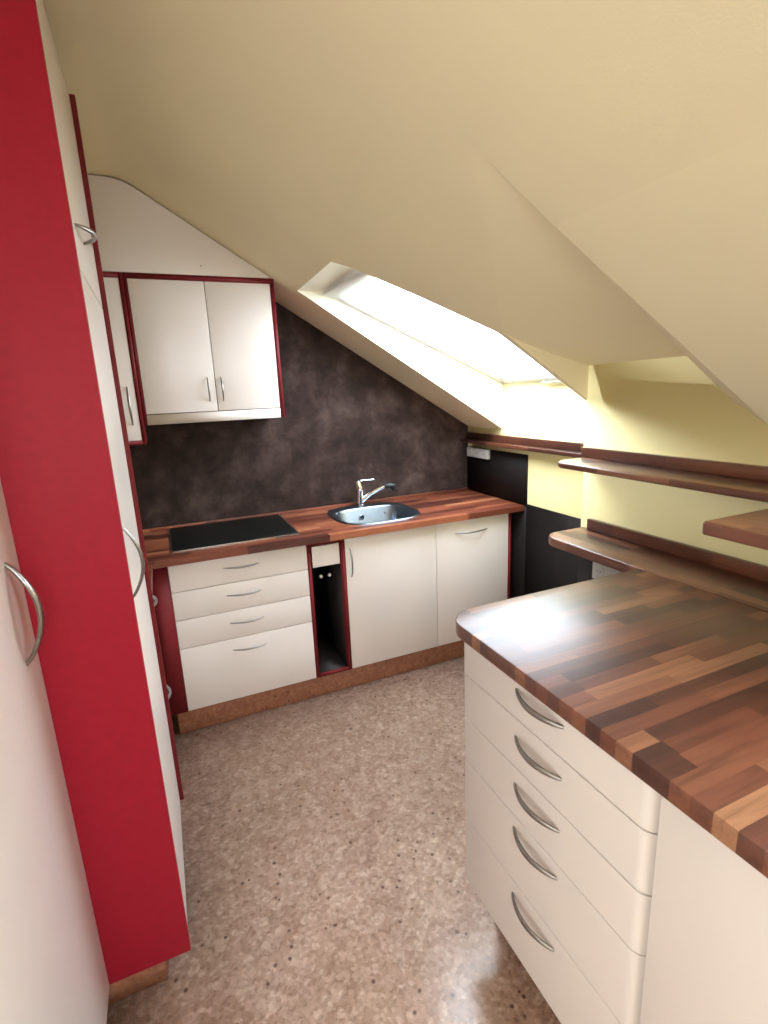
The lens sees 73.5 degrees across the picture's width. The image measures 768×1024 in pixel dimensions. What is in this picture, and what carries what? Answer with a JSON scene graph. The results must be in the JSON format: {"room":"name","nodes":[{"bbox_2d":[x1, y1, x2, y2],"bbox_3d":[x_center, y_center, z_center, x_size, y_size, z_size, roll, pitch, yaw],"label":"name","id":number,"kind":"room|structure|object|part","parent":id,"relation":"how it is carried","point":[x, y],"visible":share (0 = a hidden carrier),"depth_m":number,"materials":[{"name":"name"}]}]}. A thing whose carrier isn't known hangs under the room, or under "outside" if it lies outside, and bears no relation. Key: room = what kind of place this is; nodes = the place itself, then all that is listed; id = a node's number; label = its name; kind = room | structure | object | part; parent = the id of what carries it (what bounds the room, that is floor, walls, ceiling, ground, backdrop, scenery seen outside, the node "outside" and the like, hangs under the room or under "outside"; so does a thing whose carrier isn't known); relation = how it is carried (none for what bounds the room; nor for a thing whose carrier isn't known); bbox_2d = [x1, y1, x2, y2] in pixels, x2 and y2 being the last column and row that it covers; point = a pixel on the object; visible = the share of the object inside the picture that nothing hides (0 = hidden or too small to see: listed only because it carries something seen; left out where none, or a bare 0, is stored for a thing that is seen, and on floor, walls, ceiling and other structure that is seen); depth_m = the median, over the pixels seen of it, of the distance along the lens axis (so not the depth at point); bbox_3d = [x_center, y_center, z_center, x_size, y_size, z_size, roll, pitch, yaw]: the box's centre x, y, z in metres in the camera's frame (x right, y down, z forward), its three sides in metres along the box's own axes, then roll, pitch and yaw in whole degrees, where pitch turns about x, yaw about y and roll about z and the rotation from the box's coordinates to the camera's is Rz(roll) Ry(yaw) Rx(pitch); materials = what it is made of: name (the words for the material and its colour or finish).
{"room":"attic kitchen","nodes":[
{"label":"attic kitchen","id":0,"kind":"room"},
{"bbox_2d":[153,595,171,697],"bbox_3d":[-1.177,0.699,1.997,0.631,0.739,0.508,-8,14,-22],"label":"handle","id":1,"kind":"object","parent":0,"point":[154,597],"visible":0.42,"depth_m":2.14,"materials":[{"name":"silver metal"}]},
{"bbox_3d":[-0.936,0.361,2.079,0.040,0.016,0.174,-8,14,-22],"label":"handle","id":2,"kind":"part","parent":1,"relation":"part of","materials":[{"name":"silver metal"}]},
{"bbox_3d":[-0.919,0.763,2.174,0.040,0.016,0.174,-8,14,-22],"label":"handle","id":3,"kind":"part","parent":1,"relation":"part of","materials":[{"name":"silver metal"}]},
{"bbox_2d":[107,656,560,1023],"bbox_3d":[0.323,1.382,1.203,2.842,0.100,4.800,-8,14,-22],"label":"floor","id":4,"kind":"structure","parent":0,"point":[324,836],"depth_m":1.73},
{"bbox_2d":[0,479,108,1023],"bbox_3d":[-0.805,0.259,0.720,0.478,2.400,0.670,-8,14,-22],"label":"door","id":5,"kind":"structure","parent":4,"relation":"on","point":[53,969],"depth_m":0.98,"materials":[{"name":"beige laminate"}]},
{"bbox_3d":[-0.706,0.201,1.022,0.051,0.220,0.022,-8,14,-22],"label":"handle","id":6,"kind":"part","parent":5,"relation":"part of","materials":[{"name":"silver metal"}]},
{"bbox_2d":[0,0,190,1004],"bbox_3d":[-0.978,0.085,1.324,0.664,2.475,0.613,-8,14,-22],"label":"tall cabinet","id":7,"kind":"object","parent":4,"relation":"on","point":[67,474],"visible":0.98,"depth_m":1.14,"materials":[{"name":"red laminate"}]},
{"bbox_3d":[-0.754,-0.831,1.227,0.019,0.558,0.575,-8,14,-22],"label":"door","id":8,"kind":"part","parent":7,"relation":"part of","materials":[{"name":"beige laminate"}]},
{"bbox_3d":[-0.678,-0.633,1.177,0.039,0.012,0.160,-8,14,-22],"label":"handle","id":9,"kind":"part","parent":7,"relation":"part of","materials":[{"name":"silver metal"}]},
{"bbox_3d":[-1.108,0.007,1.582,0.641,2.320,0.016,-8,14,-22],"label":"panel","id":10,"kind":"part","parent":7,"relation":"part of","materials":[{"name":"red laminate"}]},
{"bbox_3d":[-0.584,0.117,1.206,0.041,0.179,0.014,-8,14,-22],"label":"handle","id":11,"kind":"part","parent":7,"relation":"part of","materials":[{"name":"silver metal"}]},
{"bbox_3d":[-0.706,0.299,1.493,0.019,1.756,0.575,-8,14,-22],"label":"door","id":12,"kind":"part","parent":7,"relation":"part of","materials":[{"name":"beige laminate"}]},
{"bbox_2d":[152,545,315,715],"bbox_3d":[-0.810,0.511,2.731,0.729,0.739,0.596,-8,14,-22],"label":"base cabinet","id":13,"kind":"object","parent":4,"relation":"on","point":[243,625],"visible":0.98,"depth_m":2.48,"materials":[{"name":"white laminate"}]},
{"bbox_3d":[-1.000,0.602,2.377,0.090,0.739,0.019,-8,14,-22],"label":"filler panel","id":14,"kind":"part","parent":13,"relation":"part of","materials":[{"name":"red laminate"}]},
{"bbox_3d":[-0.678,0.262,2.445,0.636,0.132,0.018,-8,14,-22],"label":"drawer","id":15,"kind":"part","parent":13,"relation":"part of","materials":[{"name":"beige laminate"}]},
{"bbox_3d":[-0.670,0.256,2.423,0.165,0.009,0.032,-8,14,-22],"label":"handle","id":16,"kind":"part","parent":13,"relation":"part of","materials":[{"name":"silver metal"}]},
{"bbox_3d":[-0.672,0.395,2.477,0.636,0.136,0.018,-8,14,-22],"label":"drawer","id":17,"kind":"part","parent":13,"relation":"part of","materials":[{"name":"beige laminate"}]},
{"bbox_3d":[-0.666,0.531,2.509,0.636,0.140,0.018,-8,14,-22],"label":"drawer","id":18,"kind":"part","parent":13,"relation":"part of","materials":[{"name":"beige laminate"}]},
{"bbox_3d":[-0.664,0.389,2.455,0.165,0.009,0.032,-8,14,-22],"label":"handle","id":19,"kind":"part","parent":13,"relation":"part of","materials":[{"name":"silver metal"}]},
{"bbox_3d":[-0.658,0.526,2.487,0.165,0.009,0.032,-8,14,-22],"label":"handle","id":20,"kind":"part","parent":13,"relation":"part of","materials":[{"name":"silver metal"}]},
{"bbox_3d":[-0.657,0.758,2.562,0.636,0.320,0.018,-8,14,-22],"label":"drawer","id":21,"kind":"part","parent":13,"relation":"part of","materials":[{"name":"beige laminate"}]},
{"bbox_3d":[-0.653,0.663,2.519,0.165,0.009,0.032,-8,14,-22],"label":"handle","id":22,"kind":"part","parent":13,"relation":"part of","materials":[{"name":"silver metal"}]},
{"bbox_2d":[177,640,463,733],"bbox_3d":[-0.125,0.896,2.859,1.903,0.123,0.016,-8,14,-22],"label":"plinth","id":23,"kind":"object","parent":4,"relation":"on","point":[210,715],"visible":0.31,"depth_m":2.75,"materials":[{"name":"brown wood"}]},
{"bbox_2d":[306,539,351,677],"bbox_3d":[-0.391,0.448,2.919,0.198,0.739,0.567,-8,14,-22],"label":"base cabinet","id":24,"kind":"object","parent":4,"relation":"on","point":[328,595],"visible":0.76,"depth_m":2.80,"materials":[{"name":"red laminate"}]},
{"bbox_3d":[-0.503,0.394,3.170,0.162,0.706,0.008,-8,14,-22],"label":"panel","id":25,"kind":"part","parent":24,"relation":"part of","materials":[{"name":"red wood"}]},
{"bbox_2d":[310,552,330,577],"bbox_3d":[-0.394,0.426,2.919,0.158,0.312,0.460,-8,14,-22],"label":"towel rail","id":26,"kind":"object","parent":24,"relation":"attached to","point":[322,567],"visible":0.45,"depth_m":2.75,"materials":[{"name":"silver metal"}]},
{"bbox_3d":[-0.297,0.218,2.608,0.143,0.109,0.018,-8,14,-22],"label":"drawer","id":27,"kind":"part","parent":24,"relation":"part of","materials":[{"name":"beige laminate"}]},
{"bbox_2d":[344,525,437,667],"bbox_3d":[-0.052,0.405,3.045,0.530,0.738,0.596,-8,14,-22],"label":"base cabinet","id":28,"kind":"object","parent":4,"relation":"on","point":[392,586],"visible":0.87,"depth_m":2.80,"materials":[{"name":"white laminate"}]},
{"bbox_3d":[-0.167,0.264,2.649,0.009,0.160,0.032,-8,14,-22],"label":"handle","id":29,"kind":"part","parent":28,"relation":"part of","materials":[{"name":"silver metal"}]},
{"bbox_2d":[435,513,510,645],"bbox_3d":[0.425,0.398,3.255,0.504,0.864,0.598,-8,14,-22],"label":"base cabinet","id":30,"kind":"object","parent":4,"relation":"on","point":[473,556],"visible":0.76,"depth_m":2.98,"materials":[{"name":"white laminate"}]},
{"bbox_2d":[142,487,524,587],"bbox_3d":[-0.409,0.128,2.549,2.625,0.046,1.104,-8,14,-22],"label":"countertop","id":31,"kind":"structure","parent":30,"relation":"on","point":[314,526],"depth_m":2.75,"materials":[{"name":"brown wood"}]},
{"bbox_2d":[168,514,299,552],"bbox_3d":[-0.797,0.099,2.692,0.606,0.006,0.484,-8,14,-22],"label":"cooktop","id":32,"kind":"object","parent":31,"relation":"in","point":[185,538],"visible":1,"depth_m":2.65,"materials":[{"name":"black glass"}]},
{"bbox_2d":[327,502,419,524],"bbox_3d":[-0.061,0.080,2.990,0.494,0.166,0.485,-8,14,-22],"label":"sink","id":33,"kind":"object","parent":31,"relation":"in","point":[377,512],"visible":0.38,"depth_m":3.10,"materials":[{"name":"silver metal"}]},
{"bbox_2d":[355,479,396,506],"bbox_3d":[-0.046,-0.123,3.137,0.256,0.162,0.052,-3,13,-2],"label":"mixer tap","id":34,"kind":"object","parent":31,"relation":"on","point":[361,499],"visible":1,"depth_m":3.12,"materials":[{"name":"silver metal"}]},
{"bbox_3d":[-0.069,-0.113,3.139,0.160,0.110,0.034,-4,13,-5],"label":"spout","id":35,"kind":"part","parent":34,"relation":"part of","materials":[{"name":"silver metal"}]},
{"bbox_3d":[0.502,0.110,2.912,0.218,0.010,0.034,-8,14,-22],"label":"handle","id":36,"kind":"part","parent":30,"relation":"part of","materials":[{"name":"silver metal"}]},
{"bbox_3d":[0.642,0.364,3.360,0.019,0.864,0.568,-8,14,-22],"label":"panel","id":37,"kind":"part","parent":30,"relation":"part of","materials":[{"name":"red laminate"}]},
{"bbox_2d":[464,642,661,1023],"bbox_3d":[0.603,0.807,1.300,0.623,0.950,0.580,-8,14,-22],"label":"base cabinet","id":38,"kind":"object","parent":4,"relation":"on","point":[561,836],"visible":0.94,"depth_m":1.09,"materials":[{"name":"beige laminate"}]},
{"bbox_3d":[0.339,0.967,1.213,0.032,0.016,0.154,-8,14,-22],"label":"handle","id":39,"kind":"part","parent":38,"relation":"part of","materials":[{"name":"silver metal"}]},
{"bbox_3d":[0.331,0.775,1.168,0.032,0.016,0.154,-8,14,-22],"label":"handle","id":40,"kind":"part","parent":38,"relation":"part of","materials":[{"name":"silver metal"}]},
{"bbox_3d":[0.326,0.655,1.140,0.032,0.016,0.154,-8,14,-22],"label":"handle","id":41,"kind":"part","parent":38,"relation":"part of","materials":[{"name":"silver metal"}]},
{"bbox_3d":[0.321,0.532,1.111,0.032,0.016,0.154,-8,14,-22],"label":"handle","id":42,"kind":"part","parent":38,"relation":"part of","materials":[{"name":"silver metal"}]},
{"bbox_3d":[0.316,0.414,1.083,0.032,0.016,0.154,-8,14,-22],"label":"handle","id":43,"kind":"part","parent":38,"relation":"part of","materials":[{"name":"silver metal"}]},
{"bbox_3d":[0.375,1.028,1.246,0.050,0.214,0.580,-8,14,-22],"label":"drawer","id":44,"kind":"part","parent":38,"relation":"part of","materials":[{"name":"beige laminate"}]},
{"bbox_3d":[0.366,0.830,1.200,0.050,0.188,0.580,-8,14,-22],"label":"drawer","id":45,"kind":"part","parent":38,"relation":"part of","materials":[{"name":"beige laminate"}]},
{"bbox_3d":[0.359,0.671,1.162,0.050,0.131,0.580,-8,14,-22],"label":"drawer","id":46,"kind":"part","parent":38,"relation":"part of","materials":[{"name":"beige laminate"}]},
{"bbox_3d":[0.354,0.543,1.132,0.050,0.126,0.580,-8,14,-22],"label":"drawer","id":47,"kind":"part","parent":38,"relation":"part of","materials":[{"name":"beige laminate"}]},
{"bbox_3d":[0.349,0.429,1.105,0.050,0.103,0.580,-8,14,-22],"label":"drawer","id":48,"kind":"part","parent":38,"relation":"part of","materials":[{"name":"beige laminate"}]},
{"bbox_2d":[640,796,767,1023],"bbox_3d":[0.862,0.924,0.753,0.595,0.950,0.642,-8,14,-22],"label":"base cabinet","id":49,"kind":"object","parent":4,"relation":"on","point":[707,952],"visible":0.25,"depth_m":0.78,"materials":[{"name":"beige laminate"}]},
{"bbox_2d":[456,569,767,877],"bbox_3d":[0.757,0.374,0.943,0.725,0.038,1.318,-8,14,-22],"label":"countertop","id":50,"kind":"structure","parent":49,"relation":"on","point":[668,678],"depth_m":1.06,"materials":[{"name":"brown wood"}]},
{"bbox_2d":[43,0,767,427],"bbox_3d":[0.236,-0.520,0.781,2.752,1.210,4.650,-8,14,-22],"label":"ceiling","id":51,"kind":"structure","parent":0,"point":[582,184],"depth_m":1.17,"materials":[{"name":"beige paint"}]},
{"bbox_2d":[468,356,767,565],"bbox_3d":[1.403,0.325,1.454,0.400,1.750,4.800,-8,14,-22],"label":"wall","id":52,"kind":"structure","parent":0,"point":[662,406],"depth_m":1.87,"materials":[{"name":"yellow paint"}]},
{"bbox_2d":[298,262,502,427],"bbox_3d":[0.335,-0.694,2.360,1.208,0.742,0.959,-8,14,-22],"label":"skylight reveal","id":53,"kind":"structure","parent":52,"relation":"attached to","point":[480,392],"depth_m":2.80,"materials":[{"name":"paint"}]},
{"bbox_2d":[323,270,561,383],"bbox_3d":[0.428,-0.846,2.368,1.152,0.573,1.019,-8,14,-22],"label":"window","id":54,"kind":"structure","parent":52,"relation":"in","point":[343,290],"depth_m":2.71,"materials":[{"name":"white plastic"}]},
{"bbox_3d":[0.867,-0.665,2.602,0.014,0.027,0.200,-8,14,-22],"label":"handle","id":55,"kind":"part","parent":54,"relation":"part of","materials":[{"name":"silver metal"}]},
{"bbox_2d":[467,446,527,505],"bbox_3d":[0.695,-0.240,3.227,0.006,0.296,0.627,-8,14,-22],"label":"backsplash","id":56,"kind":"structure","parent":52,"relation":"attached to","point":[504,475],"depth_m":3.17,"materials":[{"name":"black laminate"}]},
{"bbox_2d":[467,447,489,458],"bbox_3d":[0.618,-0.382,3.322,0.025,0.063,0.252,-8,14,-22],"label":"power outlet","id":57,"kind":"object","parent":56,"relation":"attached to","point":[471,451],"visible":1,"depth_m":3.31,"materials":[{"name":"white plastic"}]},
{"bbox_2d":[460,432,583,457],"bbox_3d":[0.803,-0.374,2.848,0.061,0.065,1.337,-8,14,-22],"label":"wall shelf","id":58,"kind":"object","parent":52,"relation":"attached to","point":[563,448],"visible":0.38,"depth_m":2.85,"materials":[{"name":"brown wood"}]},
{"bbox_2d":[496,497,580,597],"bbox_3d":[0.865,0.406,3.037,0.006,0.911,1.351,-8,14,-22],"label":"wall panel","id":59,"kind":"object","parent":52,"relation":"attached to","point":[536,566],"visible":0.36,"depth_m":2.93,"materials":[{"name":"black laminate"}]},
{"bbox_2d":[577,556,593,582],"bbox_3d":[1.226,0.735,1.488,0.006,0.951,1.842,-8,14,-22],"label":"wall panel","id":60,"kind":"object","parent":52,"relation":"attached to","point":[584,573],"visible":0.02,"depth_m":2.20,"materials":[{"name":"black laminate"}]},
{"bbox_2d":[592,562,621,578],"bbox_3d":[0.900,0.249,2.078,0.015,0.083,0.148,-8,14,-22],"label":"power outlet","id":61,"kind":"object","parent":60,"relation":"attached to","point":[598,570],"visible":0.42,"depth_m":2.10,"materials":[{"name":"white plastic"}]},
{"bbox_2d":[549,518,767,612],"bbox_3d":[1.096,0.245,1.330,0.222,0.083,1.792,-8,14,-22],"label":"wall shelf","id":62,"kind":"object","parent":52,"relation":"attached to","point":[622,549],"visible":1,"depth_m":1.71,"materials":[{"name":"brown wood"}]},
{"bbox_2d":[558,447,767,502],"bbox_3d":[1.049,-0.076,1.399,0.186,0.065,1.538,-8,14,-22],"label":"wall shelf","id":63,"kind":"object","parent":52,"relation":"attached to","point":[745,481],"visible":1,"depth_m":1.65,"materials":[{"name":"brown wood"}]},
{"bbox_2d":[702,509,767,549],"bbox_3d":[0.973,0.070,0.889,0.378,0.028,0.628,-8,14,-22],"label":"wall shelf","id":64,"kind":"object","parent":52,"relation":"attached to","point":[750,528],"visible":1,"depth_m":1.05,"materials":[{"name":"brown wood"}]},
{"bbox_3d":[-0.623,-0.357,3.028,2.742,2.525,0.100,-8,14,-22],"label":"wall","id":65,"kind":"structure","parent":0,"visible":0},
{"bbox_2d":[102,271,147,444],"bbox_3d":[-1.355,-0.682,2.372,0.385,0.742,0.351,-8,14,-22],"label":"upper cabinet","id":66,"kind":"object","parent":65,"relation":"attached to","point":[113,281],"visible":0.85,"depth_m":2.30,"materials":[{"name":"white laminate"}]},
{"bbox_3d":[-1.152,-0.479,2.331,0.012,0.174,0.036,-8,14,-22],"label":"handle","id":67,"kind":"part","parent":66,"relation":"part of","materials":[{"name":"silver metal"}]},
{"bbox_2d":[122,272,284,425],"bbox_3d":[-0.880,-0.791,2.565,0.660,0.657,0.342,-8,14,-22],"label":"upper cabinet","id":68,"kind":"object","parent":65,"relation":"attached to","point":[202,345],"visible":1,"depth_m":2.42,"materials":[{"name":"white laminate"}]},
{"bbox_3d":[-0.967,-0.757,2.380,0.319,0.584,0.018,-8,14,-22],"label":"door","id":69,"kind":"part","parent":68,"relation":"part of","materials":[{"name":"beige laminate"}]},
{"bbox_2d":[88,175,270,278],"bbox_3d":[-1.096,-1.230,2.220,1.185,0.368,0.019,-8,14,-22],"label":"wall","id":70,"kind":"structure","parent":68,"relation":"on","point":[136,234],"depth_m":2.25,"materials":[{"name":"white paint"}]},
{"bbox_3d":[-0.838,-1.073,2.365,0.658,0.021,0.013,-8,14,-22],"label":"rail","id":71,"kind":"part","parent":68,"relation":"part of","materials":[{"name":"red laminate"}]},
{"bbox_3d":[-0.835,-0.584,2.454,0.009,0.115,0.027,-8,14,-22],"label":"handle","id":72,"kind":"part","parent":68,"relation":"part of","materials":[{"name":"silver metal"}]},
{"bbox_3d":[-0.951,-0.843,2.710,0.625,0.572,0.005,-8,14,-22],"label":"panel","id":73,"kind":"part","parent":68,"relation":"part of","materials":[{"name":"white laminate"}]},
{"bbox_3d":[-0.777,-0.593,2.478,0.009,0.115,0.027,-8,14,-22],"label":"handle","id":74,"kind":"part","parent":68,"relation":"part of","materials":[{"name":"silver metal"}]},
{"bbox_3d":[-0.681,-0.797,2.498,0.300,0.584,0.018,-8,14,-22],"label":"door","id":75,"kind":"part","parent":68,"relation":"part of","materials":[{"name":"beige laminate"}]},
{"bbox_2d":[120,292,467,528],"bbox_3d":[-0.666,-0.767,2.861,2.642,1.603,0.006,-8,14,-22],"label":"backsplash","id":76,"kind":"structure","parent":65,"relation":"attached to","point":[346,420],"depth_m":3.01,"materials":[{"name":"brown stone"}]}
]}

